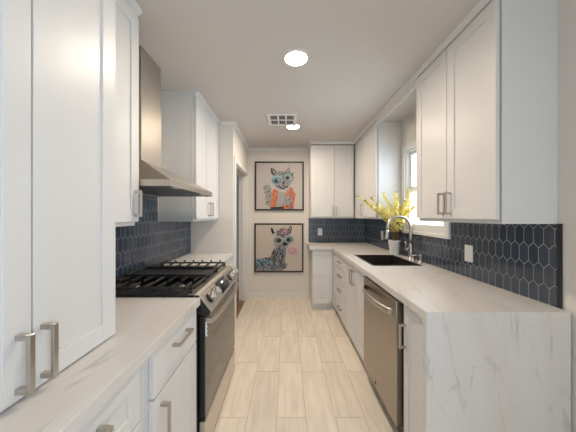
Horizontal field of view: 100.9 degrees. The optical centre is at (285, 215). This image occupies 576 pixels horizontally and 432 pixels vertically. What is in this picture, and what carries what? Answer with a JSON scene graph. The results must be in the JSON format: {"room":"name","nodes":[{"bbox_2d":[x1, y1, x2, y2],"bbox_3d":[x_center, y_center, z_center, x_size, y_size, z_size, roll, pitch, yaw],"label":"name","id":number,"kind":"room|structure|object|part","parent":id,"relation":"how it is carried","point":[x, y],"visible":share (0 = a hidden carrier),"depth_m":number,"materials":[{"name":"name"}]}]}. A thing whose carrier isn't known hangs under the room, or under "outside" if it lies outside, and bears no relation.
{"room":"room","nodes":[
{"label":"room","id":0,"kind":"room"},
{"bbox_2d":[158,95,218,221],"bbox_3d":[-0.952,-0.508,2.474,0.375,1.127,0.709,0,0,0],"label":"upper cabinet","id":1,"kind":"object","parent":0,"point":[189,133],"visible":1,"depth_m":2.12,"materials":[{"name":"white paint"}]},
{"bbox_3d":[-0.810,-0.515,2.300,0.020,1.096,0.347,0,0,0],"label":"door","id":2,"kind":"part","parent":1,"relation":"part of","materials":[{"name":"white paint"}]},
{"bbox_3d":[-0.782,-0.063,2.440,0.036,0.140,0.014,0,0,0],"label":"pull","id":3,"kind":"part","parent":1,"relation":"part of","materials":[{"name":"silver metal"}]},
{"bbox_3d":[-0.810,-0.515,2.651,0.020,1.096,0.343,0,0,0],"label":"door","id":4,"kind":"part","parent":1,"relation":"part of","materials":[{"name":"white paint"}]},
{"bbox_2d":[161,90,219,124],"bbox_3d":[-0.960,-1.093,2.474,0.356,0.041,0.709,0,0,0],"label":"trim","id":5,"kind":"structure","parent":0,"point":[195,93],"depth_m":2.12,"materials":[{"name":"white paint"}]},
{"bbox_2d":[191,123,234,268],"bbox_3d":[-0.884,0.120,2.880,0.512,2.469,0.100,0,0,0],"label":"wall","id":6,"kind":"structure","parent":0,"point":[213,236],"depth_m":2.83,"materials":[{"name":"beige paint"}]},
{"bbox_2d":[220,121,309,150],"bbox_3d":[-0.188,-1.093,3.375,1.175,0.042,1.150,0,0,0],"label":"trim","id":7,"kind":"structure","parent":6,"relation":"attached to","point":[233,123],"depth_m":3.92,"materials":[{"name":"white paint"}]},
{"bbox_2d":[236,174,238,283],"bbox_3d":[-1.524,0.120,3.815,1.552,2.469,1.970,0,0,0],"label":"wall","id":8,"kind":"structure","parent":0,"point":[237,176],"depth_m":4.70,"materials":[{"name":"paint"}]},
{"bbox_2d":[235,129,247,170],"bbox_3d":[-0.688,0.120,3.440,0.120,2.469,1.020,0,0,0],"label":"wall","id":9,"kind":"structure","parent":0,"point":[241,152],"depth_m":3.29,"materials":[{"name":"beige paint"}]},
{"bbox_2d":[234,156,247,326],"bbox_3d":[-0.679,0.320,3.365,0.138,2.070,1.010,0,0,0],"label":"door frame","id":10,"kind":"structure","parent":9,"relation":"in","point":[241,170],"depth_m":3.79,"materials":[{"name":"white paint"}]},
{"bbox_2d":[213,285,398,431],"bbox_3d":[-0.380,1.415,0.980,3.640,0.120,7.399,0,0,0],"label":"floor","id":11,"kind":"structure","parent":0,"point":[298,368],"depth_m":2.00,"materials":[{"name":"beige tile"}]},
{"bbox_2d":[78,368,139,431],"bbox_3d":[-0.788,0.920,0.205,0.699,0.869,1.210,0,0,0],"label":"base cabinet","id":12,"kind":"object","parent":11,"relation":"on","point":[121,412],"visible":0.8,"depth_m":0.69,"materials":[{"name":"white paint"}]},
{"bbox_2d":[0,298,199,431],"bbox_3d":[-0.802,0.465,0.436,0.674,0.040,1.712,0,0,0],"label":"countertop","id":13,"kind":"structure","parent":12,"relation":"on","point":[65,402],"depth_m":0.68,"materials":[{"name":"white stone"}]},
{"bbox_2d":[0,0,114,412],"bbox_3d":[-0.865,-0.314,0.294,0.531,1.518,1.189,0,0,0],"label":"cabinet","id":14,"kind":"object","parent":13,"relation":"on","point":[57,57],"visible":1,"depth_m":0.65,"materials":[{"name":"white paint"}]},
{"bbox_3d":[-0.645,-0.307,0.449,0.020,1.492,0.288,0,0,0],"label":"door","id":15,"kind":"part","parent":14,"relation":"part of","materials":[{"name":"white paint"}]},
{"bbox_3d":[-0.617,0.351,0.563,0.036,0.140,0.014,0,0,0],"label":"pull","id":16,"kind":"part","parent":14,"relation":"part of","materials":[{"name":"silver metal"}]},
{"bbox_3d":[-0.617,0.351,0.621,0.036,0.140,0.014,0,0,0],"label":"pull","id":17,"kind":"part","parent":14,"relation":"part of","materials":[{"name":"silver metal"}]},
{"bbox_3d":[-0.645,-0.307,0.743,0.020,1.492,0.288,0,0,0],"label":"door","id":18,"kind":"part","parent":14,"relation":"part of","materials":[{"name":"white paint"}]},
{"bbox_3d":[-0.457,0.540,0.535,0.036,0.014,0.145,0,0,0],"label":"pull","id":19,"kind":"part","parent":12,"relation":"part of","materials":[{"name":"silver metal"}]},
{"bbox_3d":[-0.485,0.964,0.633,0.020,0.583,0.286,0,0,0],"label":"door","id":20,"kind":"part","parent":12,"relation":"part of","materials":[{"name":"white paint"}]},
{"bbox_2d":[140,310,195,431],"bbox_3d":[-0.788,0.920,1.052,0.699,0.869,0.479,0,0,0],"label":"base cabinet","id":21,"kind":"object","parent":11,"relation":"on","point":[168,376],"visible":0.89,"depth_m":0.99,"materials":[{"name":"white paint"}]},
{"bbox_3d":[-0.457,0.785,0.905,0.036,0.150,0.014,0,0,0],"label":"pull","id":22,"kind":"part","parent":21,"relation":"part of","materials":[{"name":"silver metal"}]},
{"bbox_3d":[-0.485,0.577,1.060,0.020,0.176,0.404,0,0,0],"label":"drawer","id":23,"kind":"part","parent":21,"relation":"part of","materials":[{"name":"white paint"}]},
{"bbox_3d":[-0.485,0.964,1.060,0.020,0.583,0.404,0,0,0],"label":"door","id":24,"kind":"part","parent":21,"relation":"part of","materials":[{"name":"white paint"}]},
{"bbox_3d":[-0.457,0.543,1.065,0.036,0.014,0.145,0,0,0],"label":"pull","id":25,"kind":"part","parent":21,"relation":"part of","materials":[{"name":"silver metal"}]},
{"bbox_2d":[115,260,238,431],"bbox_3d":[-0.756,0.869,1.680,0.750,0.973,0.772,0,0,0],"label":"gas range","id":26,"kind":"object","parent":11,"relation":"on","point":[216,287],"visible":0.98,"depth_m":1.50,"materials":[{"name":"silver metal"}]},
{"bbox_2d":[115,265,222,296],"bbox_3d":[-0.815,0.433,1.680,0.630,0.024,0.772,0,0,0],"label":"cooktop","id":27,"kind":"object","parent":26,"relation":"in","point":[119,292],"depth_m":1.43,"materials":[{"name":"black metal"}]},
{"bbox_3d":[-0.475,0.486,1.678,0.130,0.114,0.768,0,0,0],"label":"control panel","id":28,"kind":"part","parent":26,"relation":"part of","materials":[{"name":"silver metal"}]},
{"bbox_3d":[-0.424,0.466,1.385,0.058,0.060,0.053,0,0,0],"label":"knob","id":29,"kind":"part","parent":26,"relation":"part of","materials":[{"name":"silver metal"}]},
{"bbox_3d":[-0.461,1.230,1.684,0.036,0.179,0.748,0,0,0],"label":"warming drawer","id":30,"kind":"part","parent":26,"relation":"part of","materials":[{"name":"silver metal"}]},
{"bbox_3d":[-0.462,0.839,1.684,0.035,0.568,0.748,0,0,0],"label":"oven door","id":31,"kind":"part","parent":26,"relation":"part of","materials":[{"name":"silver metal"}]},
{"bbox_3d":[-0.424,0.466,1.475,0.058,0.060,0.053,0,0,0],"label":"knob","id":32,"kind":"part","parent":26,"relation":"part of","materials":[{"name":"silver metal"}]},
{"bbox_3d":[-0.412,0.584,1.680,0.063,0.032,0.720,0,0,0],"label":"handle","id":33,"kind":"part","parent":26,"relation":"part of","materials":[{"name":"silver metal"}]},
{"bbox_3d":[-0.424,0.466,1.855,0.058,0.060,0.053,0,0,0],"label":"knob","id":34,"kind":"part","parent":26,"relation":"part of","materials":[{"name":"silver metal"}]},
{"bbox_2d":[225,258,231,266],"bbox_3d":[-0.886,0.920,2.450,0.503,0.869,0.755,0,0,0],"label":"base cabinet","id":35,"kind":"object","parent":11,"relation":"on","point":[229,262],"visible":0.05,"depth_m":2.67,"materials":[{"name":"white paint"}]},
{"bbox_2d":[164,253,233,264],"bbox_3d":[-0.879,0.465,2.450,0.522,0.040,0.760,0,0,0],"label":"countertop","id":36,"kind":"structure","parent":35,"relation":"on","point":[197,257],"depth_m":2.46,"materials":[{"name":"white stone"}]},
{"bbox_2d":[309,250,335,308],"bbox_3d":[0.847,0.920,3.584,0.941,0.869,0.728,0,0,0],"label":"base cabinet","id":37,"kind":"object","parent":11,"relation":"on","point":[322,263],"visible":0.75,"depth_m":3.39,"materials":[{"name":"white paint"}]},
{"bbox_3d":[0.517,0.874,3.395,0.275,0.762,0.020,0,0,0],"label":"door","id":38,"kind":"part","parent":37,"relation":"part of","materials":[{"name":"white paint"}]},
{"bbox_2d":[336,253,344,325],"bbox_3d":[0.974,0.920,2.960,0.689,0.869,0.519,0,0,0],"label":"base cabinet","id":39,"kind":"object","parent":11,"relation":"on","point":[340,262],"visible":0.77,"depth_m":2.90,"materials":[{"name":"white paint"}]},
{"bbox_3d":[0.675,1.127,2.949,0.020,0.257,0.482,0,0,0],"label":"drawer","id":40,"kind":"part","parent":39,"relation":"part of","materials":[{"name":"white paint"}]},
{"bbox_3d":[0.675,0.909,2.949,0.020,0.162,0.482,0,0,0],"label":"drawer","id":41,"kind":"part","parent":39,"relation":"part of","materials":[{"name":"white paint"}]},
{"bbox_3d":[0.675,0.739,2.949,0.020,0.162,0.482,0,0,0],"label":"drawer","id":42,"kind":"part","parent":39,"relation":"part of","materials":[{"name":"white paint"}]},
{"bbox_3d":[0.675,0.572,2.949,0.020,0.157,0.482,0,0,0],"label":"drawer","id":43,"kind":"part","parent":39,"relation":"part of","materials":[{"name":"white paint"}]},
{"bbox_2d":[345,260,365,361],"bbox_3d":[0.974,0.920,2.342,0.689,0.869,0.714,0,0,0],"label":"base cabinet","id":44,"kind":"object","parent":11,"relation":"on","point":[354,278],"visible":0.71,"depth_m":2.28,"materials":[{"name":"white paint"}]},
{"bbox_3d":[0.675,0.874,2.518,0.020,0.762,0.353,0,0,0],"label":"door","id":45,"kind":"part","parent":44,"relation":"part of","materials":[{"name":"white paint"}]},
{"bbox_3d":[0.675,0.874,2.163,0.020,0.762,0.345,0,0,0],"label":"door","id":46,"kind":"part","parent":44,"relation":"part of","materials":[{"name":"white paint"}]},
{"bbox_2d":[362,276,403,431],"bbox_3d":[0.931,0.921,1.672,0.707,0.868,0.614,0,0,0],"label":"dishwasher","id":47,"kind":"object","parent":11,"relation":"on","point":[383,312],"visible":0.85,"depth_m":1.54,"materials":[{"name":"silver metal"}]},
{"bbox_3d":[0.612,0.579,1.677,0.068,0.038,0.504,0,0,0],"label":"handle","id":48,"kind":"part","parent":47,"relation":"part of","materials":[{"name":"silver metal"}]},
{"bbox_2d":[399,304,422,431],"bbox_3d":[0.974,0.920,1.242,0.689,0.869,0.231,0,0,0],"label":"base cabinet","id":49,"kind":"object","parent":11,"relation":"on","point":[413,323],"visible":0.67,"depth_m":1.26,"materials":[{"name":"white paint"}]},
{"bbox_3d":[0.647,0.670,1.322,0.036,0.135,0.014,0,0,0],"label":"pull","id":50,"kind":"part","parent":49,"relation":"part of","materials":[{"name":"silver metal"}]},
{"bbox_2d":[306,242,570,431],"bbox_3d":[0.823,0.900,2.522,0.975,0.910,2.856,0,0,0],"label":"countertop","id":51,"kind":"structure","parent":11,"relation":"on","point":[495,359],"depth_m":1.09,"materials":[{"name":"white stone"}]},
{"bbox_2d":[356,187,415,254],"bbox_3d":[1.022,0.073,2.527,0.567,0.744,0.524,0,0,0],"label":"potted forsythia","id":52,"kind":"object","parent":51,"relation":"on","point":[394,244],"visible":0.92,"depth_m":2.58,"materials":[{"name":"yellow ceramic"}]},
{"bbox_2d":[355,255,422,265],"bbox_3d":[0.988,0.548,2.388,0.441,0.214,0.571,0,0,0],"label":"sink","id":53,"kind":"object","parent":51,"relation":"in","point":[374,260],"visible":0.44,"depth_m":2.65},
{"bbox_2d":[384,215,412,259],"bbox_3d":[1.140,0.220,2.400,0.293,0.450,0.058,0,0,0],"label":"faucet","id":54,"kind":"object","parent":51,"relation":"on","point":[410,249],"visible":0.96,"depth_m":2.39,"materials":[{"name":"grey metal"}]},
{"bbox_3d":[1.140,0.140,2.400,0.264,0.290,0.028,0,0,0],"label":"spout","id":55,"kind":"part","parent":54,"relation":"part of","materials":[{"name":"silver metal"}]},
{"bbox_2d":[412,254,422,262],"bbox_3d":[1.233,0.405,2.235,0.099,0.080,0.042,0,0,0],"label":"soap dispenser","id":56,"kind":"object","parent":51,"relation":"on","point":[418,255],"visible":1,"depth_m":2.23,"materials":[{"name":"grey metal"}]},
{"bbox_3d":[0.978,0.920,1.109,0.664,0.870,0.030,0,0,0],"label":"waterfall panel","id":57,"kind":"part","parent":51,"relation":"part of","materials":[{"name":"white stone"}]},
{"bbox_2d":[248,148,365,291],"bbox_3d":[0.346,0.120,4.010,2.188,2.469,0.120,0,0,0],"label":"wall","id":58,"kind":"structure","parent":0,"point":[257,281],"depth_m":3.95,"materials":[{"name":"beige paint"}]},
{"bbox_2d":[254,223,302,271],"bbox_3d":[-0.116,0.533,3.928,0.808,0.808,0.042,0,0,0],"label":"framed picture","id":59,"kind":"object","parent":58,"relation":"attached to","point":[278,247],"visible":1,"depth_m":3.92,"materials":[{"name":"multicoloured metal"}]},
{"bbox_2d":[249,292,308,296],"bbox_3d":[-0.119,1.316,3.943,0.991,0.078,0.013,0,0,0],"label":"baseboard","id":60,"kind":"structure","parent":58,"relation":"attached to","point":[251,294],"depth_m":3.94,"materials":[{"name":"white paint"}]},
{"bbox_2d":[255,161,303,210],"bbox_3d":[-0.110,-0.486,3.929,0.808,0.808,0.040,0,0,0],"label":"framed picture","id":61,"kind":"object","parent":58,"relation":"attached to","point":[279,185],"visible":1,"depth_m":3.92,"materials":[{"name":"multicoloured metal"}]},
{"bbox_2d":[309,145,353,217],"bbox_3d":[0.707,-0.515,3.756,0.664,1.114,0.385,0,0,0],"label":"upper cabinet","id":62,"kind":"object","parent":58,"relation":"attached to","point":[331,167],"visible":1,"depth_m":3.61,"materials":[{"name":"white paint"}]},
{"bbox_3d":[0.554,-0.521,3.610,0.347,1.083,0.020,0,0,0],"label":"door","id":63,"kind":"part","parent":62,"relation":"part of","materials":[{"name":"white paint"}]},
{"bbox_3d":[0.874,-0.521,3.610,0.282,1.083,0.020,0,0,0],"label":"door","id":64,"kind":"part","parent":62,"relation":"part of","materials":[{"name":"white paint"}]},
{"bbox_2d":[309,218,364,241],"bbox_3d":[0.843,0.242,3.945,0.936,0.405,0.011,0,0,0],"label":"backsplash","id":65,"kind":"structure","parent":58,"relation":"attached to","point":[333,229],"depth_m":3.94,"materials":[{"name":"tile"}]},
{"bbox_2d":[308,0,491,150],"bbox_3d":[0.698,-1.065,2.551,0.685,0.099,2.798,0,0,0],"label":"trim","id":66,"kind":"structure","parent":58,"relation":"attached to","point":[409,86],"depth_m":1.89,"materials":[{"name":"white paint"}]},
{"bbox_2d":[135,0,479,147],"bbox_3d":[-0.430,-1.164,1.090,3.740,0.100,7.620,0,0,0],"label":"ceiling","id":67,"kind":"structure","parent":0,"point":[361,53],"depth_m":1.65,"materials":[{"name":"paint"}]},
{"bbox_2d":[124,0,142,16],"bbox_3d":[-0.960,-1.093,1.095,0.356,0.041,0.411,0,0,0],"label":"trim","id":68,"kind":"structure","parent":67,"relation":"attached to","point":[132,4],"depth_m":1.25,"materials":[{"name":"white paint"}]},
{"bbox_2d":[267,114,296,125],"bbox_3d":[-0.045,-1.108,2.760,0.334,0.012,0.320,0,0,0],"label":"ceiling vent","id":69,"kind":"object","parent":67,"relation":"in","point":[273,119],"visible":1,"depth_m":2.75,"materials":[{"name":"white plastic"}]},
{"bbox_2d":[286,124,299,129],"bbox_3d":[0.088,-1.110,2.980,0.179,0.008,0.179,0,0,0],"label":"recessed light","id":70,"kind":"object","parent":67,"relation":"in","point":[297,126],"visible":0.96,"depth_m":3.00,"materials":[{"name":"white paint"}]},
{"bbox_2d":[283,49,308,66],"bbox_3d":[0.071,-1.110,1.683,0.179,0.008,0.179,0,0,0],"label":"recessed light","id":71,"kind":"object","parent":67,"relation":"in","point":[295,57],"visible":1,"depth_m":1.67,"materials":[{"name":"white paint"}]},
{"bbox_2d":[286,52,306,64],"bbox_3d":[0.071,-1.110,1.683,0.147,0.003,0.147,0,0,0],"label":"diffuser","id":72,"kind":"object","parent":71,"relation":"attached to","point":[292,58],"depth_m":1.68,"materials":[{"name":"white plastic"}]},
{"bbox_2d":[311,144,353,144],"bbox_3d":[0.699,-1.093,3.591,0.646,0.041,0.018,0,0,0],"label":"trim","id":73,"kind":"structure","parent":67,"relation":"attached to","point":[311,144],"depth_m":3.60,"materials":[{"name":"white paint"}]},
{"bbox_2d":[388,240,400,254],"bbox_3d":[1.240,0.364,2.724,0.133,0.162,0.133,0,0,0],"label":"pot","id":74,"kind":"object","parent":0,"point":[394,245],"depth_m":2.68,"materials":[{"name":"white ceramic"}]},
{"bbox_2d":[368,0,575,431],"bbox_3d":[1.380,0.120,0.615,0.120,2.469,6.670,0,0,0],"label":"wall","id":75,"kind":"structure","parent":0,"point":[566,9],"depth_m":1.12,"materials":[{"name":"beige paint"}]},
{"bbox_2d":[355,121,401,218],"bbox_3d":[1.151,-0.515,3.147,0.335,1.114,0.905,0,0,0],"label":"upper cabinet","id":76,"kind":"object","parent":75,"relation":"attached to","point":[378,154],"visible":0.94,"depth_m":2.70,"materials":[{"name":"white paint"}]},
{"bbox_3d":[1.030,-0.521,2.951,0.020,1.083,0.498,0,0,0],"label":"door","id":77,"kind":"part","parent":76,"relation":"part of","materials":[{"name":"white paint"}]},
{"bbox_2d":[383,89,415,120],"bbox_3d":[1.181,-1.090,2.282,0.279,0.046,0.824,0,0,0],"label":"trim","id":78,"kind":"structure","parent":75,"relation":"attached to","point":[407,107],"depth_m":2.42,"materials":[{"name":"paint"}]},
{"bbox_2d":[402,139,450,238],"bbox_3d":[1.369,-0.287,2.285,0.142,0.955,0.780,0,0,0],"label":"window","id":79,"kind":"structure","parent":75,"relation":"in","point":[408,158],"depth_m":2.58,"materials":[{"name":"white paint"}]},
{"bbox_3d":[1.369,-0.464,2.292,0.025,0.434,0.627,0,0,0],"label":"sash","id":80,"kind":"part","parent":79,"relation":"part of","materials":[{"name":"white paint"}]},
{"bbox_3d":[1.343,-0.071,2.292,0.025,0.434,0.627,0,0,0],"label":"sash","id":81,"kind":"part","parent":79,"relation":"part of","materials":[{"name":"white paint"}]},
{"bbox_2d":[365,219,562,308],"bbox_3d":[1.315,0.242,2.542,0.011,0.405,2.815,0,0,0],"label":"backsplash","id":82,"kind":"structure","parent":75,"relation":"attached to","point":[526,260],"depth_m":1.45,"materials":[{"name":"tile"}]},
{"bbox_2d":[465,245,472,262],"bbox_3d":[1.307,0.272,1.705,0.008,0.120,0.075,0,0,0],"label":"light switch","id":83,"kind":"object","parent":75,"relation":"attached to","point":[468,248],"visible":1,"depth_m":1.69,"materials":[{"name":"white plastic"}]},
{"bbox_2d":[416,0,557,223],"bbox_3d":[1.151,-0.515,1.510,0.335,1.114,0.716,0,0,0],"label":"upper cabinet","id":84,"kind":"object","parent":75,"relation":"attached to","point":[487,106],"visible":1,"depth_m":1.16,"materials":[{"name":"white paint"}]},
{"bbox_3d":[1.030,-0.521,1.688,0.020,1.083,0.348,0,0,0],"label":"door","id":85,"kind":"part","parent":84,"relation":"part of","materials":[{"name":"white paint"}]},
{"bbox_3d":[1.002,-0.076,1.546,0.036,0.140,0.014,0,0,0],"label":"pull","id":86,"kind":"part","parent":84,"relation":"part of","materials":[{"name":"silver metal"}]},
{"bbox_3d":[1.002,-0.076,1.478,0.036,0.140,0.014,0,0,0],"label":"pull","id":87,"kind":"part","parent":84,"relation":"part of","materials":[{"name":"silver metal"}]},
{"bbox_3d":[1.030,-0.521,1.334,0.020,1.083,0.352,0,0,0],"label":"door","id":88,"kind":"part","parent":84,"relation":"part of","materials":[{"name":"white paint"}]},
{"bbox_3d":[-1.200,0.121,0.115,0.120,2.469,5.670,0,0,0],"label":"wall","id":89,"kind":"structure","parent":0,"visible":0},
{"bbox_2d":[115,0,142,226],"bbox_3d":[-0.952,-0.508,1.095,0.375,1.127,0.409,0,0,0],"label":"upper cabinet","id":90,"kind":"object","parent":89,"relation":"attached to","point":[127,191],"visible":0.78,"depth_m":1.20,"materials":[{"name":"white paint"}]},
{"bbox_3d":[-0.782,-0.063,1.262,0.036,0.140,0.014,0,0,0],"label":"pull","id":91,"kind":"part","parent":90,"relation":"part of","materials":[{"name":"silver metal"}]},
{"bbox_2d":[115,194,190,278],"bbox_3d":[-1.136,0.070,1.565,0.009,0.750,2.530,0,0,0],"label":"backsplash","id":92,"kind":"structure","parent":89,"relation":"attached to","point":[150,242],"depth_m":1.97,"materials":[{"name":"tile"}]},
{"bbox_2d":[139,46,211,196],"bbox_3d":[-0.885,-0.638,1.680,0.507,0.950,0.750,0,0,0],"label":"range hood","id":93,"kind":"object","parent":89,"relation":"attached to","point":[154,180],"visible":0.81,"depth_m":1.62,"materials":[{"name":"silver metal"}]}
]}

